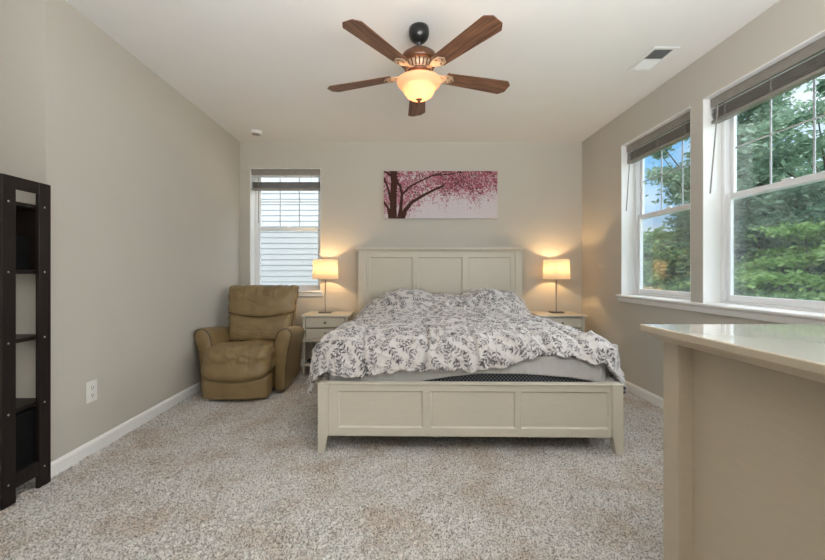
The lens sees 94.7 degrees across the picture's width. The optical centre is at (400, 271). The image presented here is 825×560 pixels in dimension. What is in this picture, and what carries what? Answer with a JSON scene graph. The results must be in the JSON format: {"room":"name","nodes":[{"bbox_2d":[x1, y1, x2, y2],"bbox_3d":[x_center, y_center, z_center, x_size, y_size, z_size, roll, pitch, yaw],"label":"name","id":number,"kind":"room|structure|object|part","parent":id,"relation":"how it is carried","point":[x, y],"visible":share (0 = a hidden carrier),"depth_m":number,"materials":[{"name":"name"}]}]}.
{"room":"bedroom","nodes":[
{"label":"bedroom","id":0,"kind":"room"},
{"bbox_2d":[0,0,9,174],"bbox_3d":[-2.632,-0.171,2.205,0.936,2.841,0.200,0,0,0],"label":"wall","id":1,"kind":"structure","parent":0,"point":[4,4],"depth_m":2.10,"materials":[{"name":"beige paint"}]},
{"bbox_2d":[10,0,239,461],"bbox_3d":[-2.064,-0.171,3.377,0.200,2.841,2.545,0,0,0],"label":"wall","id":2,"kind":"structure","parent":0,"point":[145,184],"depth_m":2.57,"materials":[{"name":"beige paint"}]},
{"bbox_2d":[86,379,96,403],"bbox_3d":[-1.958,0.758,2.412,0.010,0.132,0.084,0,0,0],"label":"wall outlet","id":3,"kind":"object","parent":2,"relation":"attached to","point":[91,387],"visible":1,"depth_m":2.40,"materials":[{"name":"white plastic"}]},
{"bbox_2d":[51,381,200,477],"bbox_3d":[-1.956,1.111,3.377,0.015,0.086,2.545,0,0,0],"label":"baseboard","id":4,"kind":"structure","parent":2,"relation":"attached to","point":[73,457],"depth_m":2.61,"materials":[{"name":"white paint"}]},
{"bbox_2d":[0,366,662,559],"bbox_3d":[-0.440,1.222,1.575,5.721,0.136,6.550,0,0,0],"label":"floor","id":5,"kind":"structure","parent":0,"point":[201,479],"depth_m":1.96,"materials":[{"name":"beige carpet"}]},
{"bbox_2d":[0,173,50,510],"bbox_3d":[-2.327,0.337,1.958,0.822,1.626,0.257,0,0,0],"label":"bookshelf","id":6,"kind":"object","parent":5,"relation":"on","point":[10,479],"visible":1,"depth_m":1.94,"materials":[{"name":"brown wood"}]},
{"bbox_2d":[16,406,35,470],"bbox_3d":[-2.125,0.882,1.968,0.351,0.305,0.217,0,0,0],"label":"storage bin","id":7,"kind":"object","parent":6,"relation":"on","point":[25,419],"visible":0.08,"depth_m":1.98,"materials":[{"name":"black fabric"}]},
{"bbox_2d":[16,210,35,269],"bbox_3d":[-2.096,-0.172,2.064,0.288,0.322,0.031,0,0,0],"label":"storage box","id":8,"kind":"object","parent":6,"relation":"on","point":[25,219],"visible":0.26,"depth_m":2.05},
{"bbox_3d":[-2.096,-0.161,2.050,0.200,0.140,0.002,0,0,0],"label":"panel","id":9,"kind":"part","parent":8,"relation":"part of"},
{"bbox_3d":[-1.929,-0.446,1.958,0.018,0.061,0.121,0,0,0],"label":"rail","id":10,"kind":"part","parent":6,"relation":"part of","materials":[{"name":"brown wood"}]},
{"bbox_3d":[-1.929,1.042,1.958,0.018,0.075,0.121,0,0,0],"label":"rail","id":11,"kind":"part","parent":6,"relation":"part of","materials":[{"name":"brown wood"}]},
{"bbox_2d":[194,284,304,399],"bbox_3d":[-1.490,0.645,3.820,0.904,1.010,1.060,0,0,-2],"label":"recliner","id":12,"kind":"object","parent":5,"relation":"on","point":[259,351],"visible":1,"depth_m":3.58,"materials":[{"name":"beige leather"}]},
{"bbox_3d":[-1.862,0.830,3.895,0.161,0.594,0.674,0,0,-2],"label":"armrest","id":13,"kind":"part","parent":12,"relation":"part of","materials":[{"name":"beige leather"}]},
{"bbox_3d":[-1.485,0.818,3.672,0.600,0.325,0.765,0,0,-2],"label":"seat","id":14,"kind":"part","parent":12,"relation":"part of","materials":[{"name":"beige leather"}]},
{"bbox_3d":[-1.500,0.582,4.076,0.676,0.306,0.258,0,0,-2],"label":"backrest","id":15,"kind":"part","parent":12,"relation":"part of","materials":[{"name":"beige leather"}]},
{"bbox_3d":[-1.125,0.830,3.921,0.161,0.594,0.674,0,0,-2],"label":"armrest","id":16,"kind":"part","parent":12,"relation":"part of","materials":[{"name":"beige leather"}]},
{"bbox_2d":[301,311,353,375],"bbox_3d":[-0.835,0.814,4.406,0.540,0.672,0.428,0,0,0],"label":"nightstand","id":17,"kind":"object","parent":5,"relation":"on","point":[315,324],"visible":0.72,"depth_m":4.21,"materials":[{"name":"beige paint"}]},
{"bbox_3d":[-1.070,0.825,4.232,0.034,0.650,0.034,0,0,0],"label":"leg","id":18,"kind":"part","parent":17,"relation":"part of","materials":[{"name":"beige paint"}]},
{"bbox_2d":[303,357,311,365],"bbox_3d":[-0.835,1.034,4.406,0.488,0.023,0.388,0,0,0],"label":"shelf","id":19,"kind":"object","parent":17,"relation":"attached to","point":[306,363],"depth_m":4.22,"materials":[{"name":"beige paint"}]},
{"bbox_3d":[-0.835,0.763,4.407,0.520,0.030,0.402,0,0,0],"label":"rail","id":20,"kind":"part","parent":17,"relation":"part of","materials":[{"name":"beige paint"}]},
{"bbox_3d":[-1.070,0.963,4.587,0.034,0.375,0.034,0,0,0],"label":"leg","id":21,"kind":"part","parent":17,"relation":"part of","materials":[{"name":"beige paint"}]},
{"bbox_3d":[-0.835,0.682,4.223,0.426,0.104,0.022,0,0,0],"label":"drawer","id":22,"kind":"part","parent":17,"relation":"part of","materials":[{"name":"beige paint"}]},
{"bbox_2d":[312,259,337,312],"bbox_3d":[-0.880,0.167,4.450,0.298,0.622,0.298,0,0,0],"label":"table lamp","id":23,"kind":"object","parent":17,"relation":"on","point":[325,269],"visible":1,"depth_m":4.33,"materials":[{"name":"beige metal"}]},
{"bbox_3d":[-0.880,-0.031,4.450,0.298,0.227,0.298,0,0,0],"label":"lamp shade","id":24,"kind":"part","parent":23,"relation":"part of","materials":[{"name":"beige fabric"}]},
{"bbox_3d":[-0.835,0.561,4.223,0.426,0.105,0.022,0,0,0],"label":"drawer","id":25,"kind":"part","parent":17,"relation":"part of","materials":[{"name":"beige paint"}]},
{"bbox_2d":[318,247,623,455],"bbox_3d":[0.453,0.429,3.502,2.000,1.442,2.216,0,0,1],"label":"frame","id":26,"kind":"object","parent":5,"relation":"on","point":[345,408],"visible":0.68,"depth_m":2.42,"materials":[{"name":"beige paint"}]},
{"bbox_3d":[-0.491,0.928,2.444,0.070,0.443,0.070,0,0,1],"label":"leg","id":27,"kind":"part","parent":26,"relation":"part of","materials":[{"name":"beige paint"}]},
{"bbox_3d":[-0.466,0.448,4.574,0.084,1.405,0.060,0,0,1],"label":"leg","id":28,"kind":"part","parent":26,"relation":"part of","materials":[{"name":"beige paint"}]},
{"bbox_3d":[-0.127,0.874,2.432,0.548,0.242,0.026,0,0,1],"label":"panel","id":29,"kind":"part","parent":26,"relation":"part of","materials":[{"name":"beige paint"}]},
{"bbox_3d":[-0.110,0.177,4.564,0.520,0.715,0.026,0,0,1],"label":"panel","id":30,"kind":"part","parent":26,"relation":"part of","materials":[{"name":"beige paint"}]},
{"bbox_3d":[0.470,0.275,4.560,1.788,1.050,0.040,0,0,1],"label":"headboard","id":31,"kind":"part","parent":26,"relation":"part of","materials":[{"name":"beige paint"}]},
{"bbox_3d":[0.477,0.177,4.555,0.535,0.715,0.026,0,0,1],"label":"panel","id":32,"kind":"part","parent":26,"relation":"part of","materials":[{"name":"beige paint"}]},
{"bbox_3d":[0.436,0.879,2.427,1.788,0.332,0.038,0,0,1],"label":"footboard","id":33,"kind":"part","parent":26,"relation":"part of","materials":[{"name":"beige paint"}]},
{"bbox_3d":[0.458,0.874,2.423,0.546,0.242,0.026,0,0,1],"label":"panel","id":34,"kind":"part","parent":26,"relation":"part of","materials":[{"name":"beige paint"}]},
{"bbox_3d":[1.062,0.177,4.545,0.515,0.715,0.026,0,0,1],"label":"panel","id":35,"kind":"part","parent":26,"relation":"part of","materials":[{"name":"beige paint"}]},
{"bbox_2d":[426,374,591,381],"bbox_3d":[0.453,0.695,3.485,1.810,0.330,1.970,0,0,1],"label":"mattress","id":36,"kind":"object","parent":26,"relation":"on","point":[474,377],"visible":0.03,"depth_m":2.50,"materials":[{"name":"grey fabric"}]},
{"bbox_2d":[329,351,605,381],"bbox_3d":[0.453,0.685,3.465,1.851,0.362,1.970,0,0,1],"label":"fitted sheet","id":37,"kind":"object","parent":36,"relation":"on","point":[556,366],"visible":0.05,"depth_m":2.48,"materials":[{"name":"white fabric"}]},
{"bbox_2d":[307,288,626,395],"bbox_3d":[0.455,0.592,3.449,2.196,0.833,2.064,0,0,1],"label":"duvet","id":38,"kind":"object","parent":37,"relation":"on","point":[419,330],"visible":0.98,"depth_m":2.57,"materials":[{"name":"fabric"}]},
{"bbox_3d":[1.406,0.448,4.545,0.084,1.405,0.060,0,0,1],"label":"leg","id":39,"kind":"part","parent":26,"relation":"part of","materials":[{"name":"beige paint"}]},
{"bbox_3d":[1.038,0.874,2.413,0.558,0.242,0.026,0,0,1],"label":"panel","id":40,"kind":"part","parent":26,"relation":"part of","materials":[{"name":"beige paint"}]},
{"bbox_3d":[1.364,0.928,2.414,0.070,0.443,0.070,0,0,1],"label":"leg","id":41,"kind":"part","parent":26,"relation":"part of","materials":[{"name":"beige paint"}]},
{"bbox_2d":[530,311,586,331],"bbox_3d":[1.795,0.814,4.406,0.540,0.672,0.428,0,0,0],"label":"nightstand","id":42,"kind":"object","parent":5,"relation":"on","point":[576,320],"visible":0.33,"depth_m":4.21,"materials":[{"name":"beige paint"}]},
{"bbox_2d":[543,259,569,312],"bbox_3d":[1.825,0.167,4.450,0.298,0.622,0.298,0,0,0],"label":"table lamp","id":43,"kind":"object","parent":42,"relation":"on","point":[556,269],"visible":1,"depth_m":4.33,"materials":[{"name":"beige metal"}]},
{"bbox_3d":[1.825,-0.031,4.450,0.298,0.227,0.298,0,0,0],"label":"lamp shade","id":44,"kind":"part","parent":43,"relation":"part of","materials":[{"name":"beige fabric"}]},
{"bbox_3d":[1.795,0.561,4.223,0.426,0.105,0.022,0,0,0],"label":"drawer","id":45,"kind":"part","parent":42,"relation":"part of","materials":[{"name":"beige paint"}]},
{"bbox_3d":[2.030,0.825,4.232,0.034,0.650,0.034,0,0,0],"label":"leg","id":46,"kind":"part","parent":42,"relation":"part of","materials":[{"name":"beige paint"}]},
{"bbox_2d":[640,324,824,559],"bbox_3d":[1.466,0.660,0.912,1.365,0.980,0.660,0,0,0],"label":"dresser","id":47,"kind":"object","parent":5,"relation":"on","point":[744,404],"visible":1,"depth_m":0.98,"materials":[{"name":"beige paint"}]},
{"bbox_3d":[0.857,0.683,1.167,0.058,0.934,0.064,0,0,0],"label":"leg","id":48,"kind":"part","parent":47,"relation":"part of","materials":[{"name":"beige paint"}]},
{"bbox_3d":[0.880,0.623,0.912,0.015,0.814,0.560,0,0,0],"label":"panel","id":49,"kind":"part","parent":47,"relation":"part of","materials":[{"name":"beige paint"}]},
{"bbox_2d":[240,142,581,358],"bbox_3d":[0.129,-0.171,4.750,4.585,2.841,0.200,0,0,0],"label":"wall","id":50,"kind":"structure","parent":0,"point":[540,183],"depth_m":4.65,"materials":[{"name":"beige paint"}]},
{"bbox_2d":[250,168,320,289],"bbox_3d":[-1.407,-0.515,4.750,0.869,1.510,0.199,0,0,0],"label":"window","id":51,"kind":"structure","parent":50,"relation":"in","point":[255,227],"depth_m":4.79,"materials":[{"name":"white plastic"}]},
{"bbox_2d":[252,169,320,222],"bbox_3d":[-1.407,-0.931,4.691,0.845,0.662,0.079,0,0,0],"label":"window blind","id":52,"kind":"object","parent":51,"relation":"attached to","point":[258,186],"visible":0.98,"depth_m":4.67,"materials":[{"name":"grey wood"}]},
{"bbox_3d":[-1.407,-1.019,4.701,0.841,0.022,0.054,0,0,0],"label":"rail","id":53,"kind":"part","parent":52,"relation":"part of","materials":[{"name":"grey wood"}]},
{"bbox_3d":[-1.407,-0.177,4.804,0.799,0.774,0.024,0,0,0],"label":"sash","id":54,"kind":"part","parent":51,"relation":"part of","materials":[{"name":"white plastic"}]},
{"bbox_3d":[-1.407,-0.877,4.830,0.799,0.715,0.024,0,0,0],"label":"sash","id":55,"kind":"part","parent":51,"relation":"part of","materials":[{"name":"white plastic"}]},
{"bbox_2d":[298,290,322,295],"bbox_3d":[-1.407,0.262,4.695,0.909,0.068,0.170,0,0,0],"label":"trim","id":56,"kind":"structure","parent":50,"relation":"attached to","point":[301,292],"depth_m":4.63,"materials":[{"name":"white paint"}]},
{"bbox_2d":[384,171,497,218],"bbox_3d":[0.487,-0.939,4.633,1.385,0.578,0.031,0,0,0],"label":"print","id":57,"kind":"object","parent":50,"relation":"attached to","point":[407,194],"visible":1,"depth_m":4.62},
{"bbox_2d":[65,0,779,141],"bbox_3d":[-0.440,-1.661,1.575,5.721,0.140,6.550,0,0,0],"label":"ceiling","id":58,"kind":"structure","parent":0,"point":[267,66],"depth_m":2.79,"materials":[{"name":"paint"}]},
{"bbox_2d":[250,129,261,135],"bbox_3d":[-1.630,-1.570,4.290,0.128,0.040,0.128,0,0,0],"label":"smoke detector","id":59,"kind":"object","parent":58,"relation":"attached to","point":[255,132],"visible":1,"depth_m":4.25,"materials":[{"name":"white plastic"}]},
{"bbox_2d":[327,15,509,116],"bbox_3d":[0.122,-1.347,2.532,1.273,0.486,1.212,0,0,1],"label":"ceiling fan","id":60,"kind":"object","parent":58,"relation":"hanging from","point":[419,82],"visible":1,"depth_m":2.38,"materials":[{"name":"brown wood"}]},
{"bbox_3d":[-0.275,-1.291,2.616,0.480,0.006,0.142,0,10,19],"label":"blade","id":61,"kind":"part","parent":60,"relation":"part of","materials":[{"name":"brown wood"}]},
{"bbox_3d":[-0.130,-1.291,2.146,0.142,0.006,0.480,12,7,36],"label":"blade","id":62,"kind":"part","parent":60,"relation":"part of","materials":[{"name":"brown wood"}]},
{"bbox_3d":[0.128,-1.291,2.898,0.142,0.006,0.480,-10,0,1],"label":"blade","id":63,"kind":"part","parent":60,"relation":"part of","materials":[{"name":"brown wood"}]},
{"bbox_3d":[0.121,-1.185,2.480,0.290,0.123,0.290,0,0,1],"label":"lamp shade","id":64,"kind":"part","parent":60,"relation":"part of","materials":[{"name":"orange glass"}]},
{"bbox_3d":[0.361,-1.291,2.138,0.142,0.006,0.480,12,-7,-34],"label":"blade","id":65,"kind":"part","parent":60,"relation":"part of","materials":[{"name":"brown wood"}]},
{"bbox_3d":[0.521,-1.291,2.603,0.480,0.006,0.142,0,-10,-17],"label":"blade","id":66,"kind":"part","parent":60,"relation":"part of","materials":[{"name":"brown wood"}]},
{"bbox_2d":[627,47,679,70],"bbox_3d":[1.880,-1.585,2.840,0.190,0.012,0.320,0,0,0],"label":"ceiling vent","id":67,"kind":"object","parent":58,"relation":"in","point":[654,56],"visible":1,"depth_m":2.83,"materials":[{"name":"white metal"}]},
{"bbox_2d":[582,0,824,397],"bbox_3d":[2.321,-0.171,1.575,0.200,2.841,6.150,0,0,0],"label":"wall","id":68,"kind":"structure","parent":0,"point":[786,24],"depth_m":3.32,"materials":[{"name":"beige paint"}]},
{"bbox_2d":[606,377,662,408],"bbox_3d":[2.213,1.111,1.575,0.015,0.086,6.150,0,0,0],"label":"baseboard","id":69,"kind":"structure","parent":68,"relation":"attached to","point":[646,395],"depth_m":3.45,"materials":[{"name":"white paint"}]},
{"bbox_2d":[621,106,690,301],"bbox_3d":[2.321,-0.515,3.365,0.199,1.510,0.917,0,0,0],"label":"window","id":70,"kind":"structure","parent":68,"relation":"in","point":[632,219],"depth_m":3.80,"materials":[{"name":"white plastic"}]},
{"bbox_2d":[626,111,689,210],"bbox_3d":[2.290,-0.936,3.365,0.079,0.652,0.893,0,0,0],"label":"window blind","id":71,"kind":"object","parent":70,"relation":"attached to","point":[681,133],"visible":0.78,"depth_m":3.34,"materials":[{"name":"grey wood"}]},
{"bbox_3d":[2.300,-1.094,3.365,0.054,0.022,0.889,0,0,0],"label":"rail","id":72,"kind":"part","parent":71,"relation":"part of","materials":[{"name":"grey wood"}]},
{"bbox_3d":[2.375,-0.177,3.365,0.024,0.774,0.847,0,0,0],"label":"sash","id":73,"kind":"part","parent":70,"relation":"part of","materials":[{"name":"white plastic"}]},
{"bbox_3d":[2.401,-0.877,3.365,0.024,0.715,0.847,0,0,0],"label":"sash","id":74,"kind":"part","parent":70,"relation":"part of","materials":[{"name":"white plastic"}]},
{"bbox_2d":[616,294,824,323],"bbox_3d":[2.266,0.262,2.850,0.170,0.068,2.008,0,0,0],"label":"trim","id":75,"kind":"structure","parent":68,"relation":"attached to","point":[785,316],"depth_m":2.51,"materials":[{"name":"white paint"}]},
{"bbox_2d":[703,30,824,312],"bbox_3d":[2.321,-0.515,2.334,0.199,1.510,0.917,0,0,0],"label":"window","id":76,"kind":"structure","parent":68,"relation":"in","point":[718,206],"depth_m":2.76,"materials":[{"name":"white plastic"}]},
{"bbox_2d":[709,36,824,193],"bbox_3d":[2.287,-0.916,2.334,0.085,0.692,0.893,0,0,0],"label":"window blind","id":77,"kind":"object","parent":76,"relation":"attached to","point":[813,68],"visible":1,"depth_m":2.33,"materials":[{"name":"grey wood"}]},
{"bbox_3d":[2.300,-1.094,2.334,0.054,0.022,0.889,0,0,0],"label":"rail","id":78,"kind":"part","parent":77,"relation":"part of","materials":[{"name":"grey wood"}]},
{"bbox_3d":[2.375,-0.177,2.334,0.024,0.774,0.847,0,0,0],"label":"sash","id":79,"kind":"part","parent":76,"relation":"part of","materials":[{"name":"white plastic"}]},
{"bbox_3d":[2.401,-0.877,2.334,0.024,0.715,0.847,0,0,0],"label":"sash","id":80,"kind":"part","parent":76,"relation":"part of","materials":[{"name":"white plastic"}]},
{"label":"outside","id":81,"kind":"structure","parent":0,"visible":0},
{"bbox_3d":[15.000,4.300,20.000,90.000,0.300,100.000,0,0,0],"label":"ground","id":82,"kind":"structure","parent":81,"visible":0},
{"bbox_2d":[261,178,317,284],"bbox_3d":[-4.000,-0.050,10.100,11.600,8.400,5.600,0,0,0],"label":"house","id":83,"kind":"structure","parent":82,"relation":"on","point":[287,257],"depth_m":7.59,"materials":[{"name":"white plastic"}]},
{"bbox_2d":[643,285,662,289],"bbox_3d":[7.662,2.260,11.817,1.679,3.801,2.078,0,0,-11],"label":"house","id":84,"kind":"structure","parent":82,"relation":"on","point":[650,287],"depth_m":11.59,"materials":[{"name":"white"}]},
{"bbox_2d":[643,226,685,288],"bbox_3d":[10.977,1.059,17.687,6.190,6.200,5.896,0,0,-43],"label":"bushy tree","id":85,"kind":"object","parent":82,"relation":"on","point":[649,236],"visible":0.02,"depth_m":16.44,"materials":[{"name":"green plant"}]},
{"bbox_2d":[643,227,765,291],"bbox_3d":[11.180,1.051,14.356,6.661,6.218,6.253,0,0,-18],"label":"bushy tree","id":86,"kind":"object","parent":82,"relation":"on","point":[649,279],"visible":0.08,"depth_m":14.31,"materials":[{"name":"green plant"}]},
{"bbox_2d":[644,82,812,234],"bbox_3d":[12.044,-1.488,14.601,6.229,11.283,5.389,0,0,-40],"label":"oak tree","id":87,"kind":"object","parent":82,"relation":"on","point":[674,179],"visible":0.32,"depth_m":14.00,"materials":[{"name":"green plant"}]},
{"bbox_2d":[645,171,824,291],"bbox_3d":[13.158,0.258,13.583,8.293,7.800,7.357,0,0,31],"label":"dense tree","id":88,"kind":"object","parent":82,"relation":"on","point":[742,222],"visible":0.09,"depth_m":12.68,"materials":[{"name":"green plant"}]},
{"bbox_2d":[652,159,824,254],"bbox_3d":[18.726,-0.360,18.155,10.826,9.905,11.807,0,0,40],"label":"dense tree","id":89,"kind":"object","parent":82,"relation":"on","point":[821,168],"visible":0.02,"depth_m":16.62,"materials":[{"name":"green plant"}]},
{"bbox_2d":[671,218,824,300],"bbox_3d":[10.809,1.376,10.068,5.800,5.565,5.349,0,0,-25],"label":"maple tree","id":90,"kind":"object","parent":82,"relation":"on","point":[751,277],"visible":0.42,"depth_m":9.65,"materials":[{"name":"green plant"}]},
{"bbox_2d":[675,76,824,257],"bbox_3d":[13.276,-1.285,11.438,8.563,10.879,7.046,0,0,-3],"label":"oak tree","id":91,"kind":"object","parent":82,"relation":"on","point":[800,151],"visible":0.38,"depth_m":10.79,"materials":[{"name":"green plant"}]},
{"bbox_2d":[742,194,824,299],"bbox_3d":[12.608,0.654,9.022,7.095,7.009,6.362,0,0,44],"label":"dense tree","id":92,"kind":"object","parent":82,"relation":"on","point":[820,269],"visible":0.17,"depth_m":10.20,"materials":[{"name":"green plant"}]}
]}

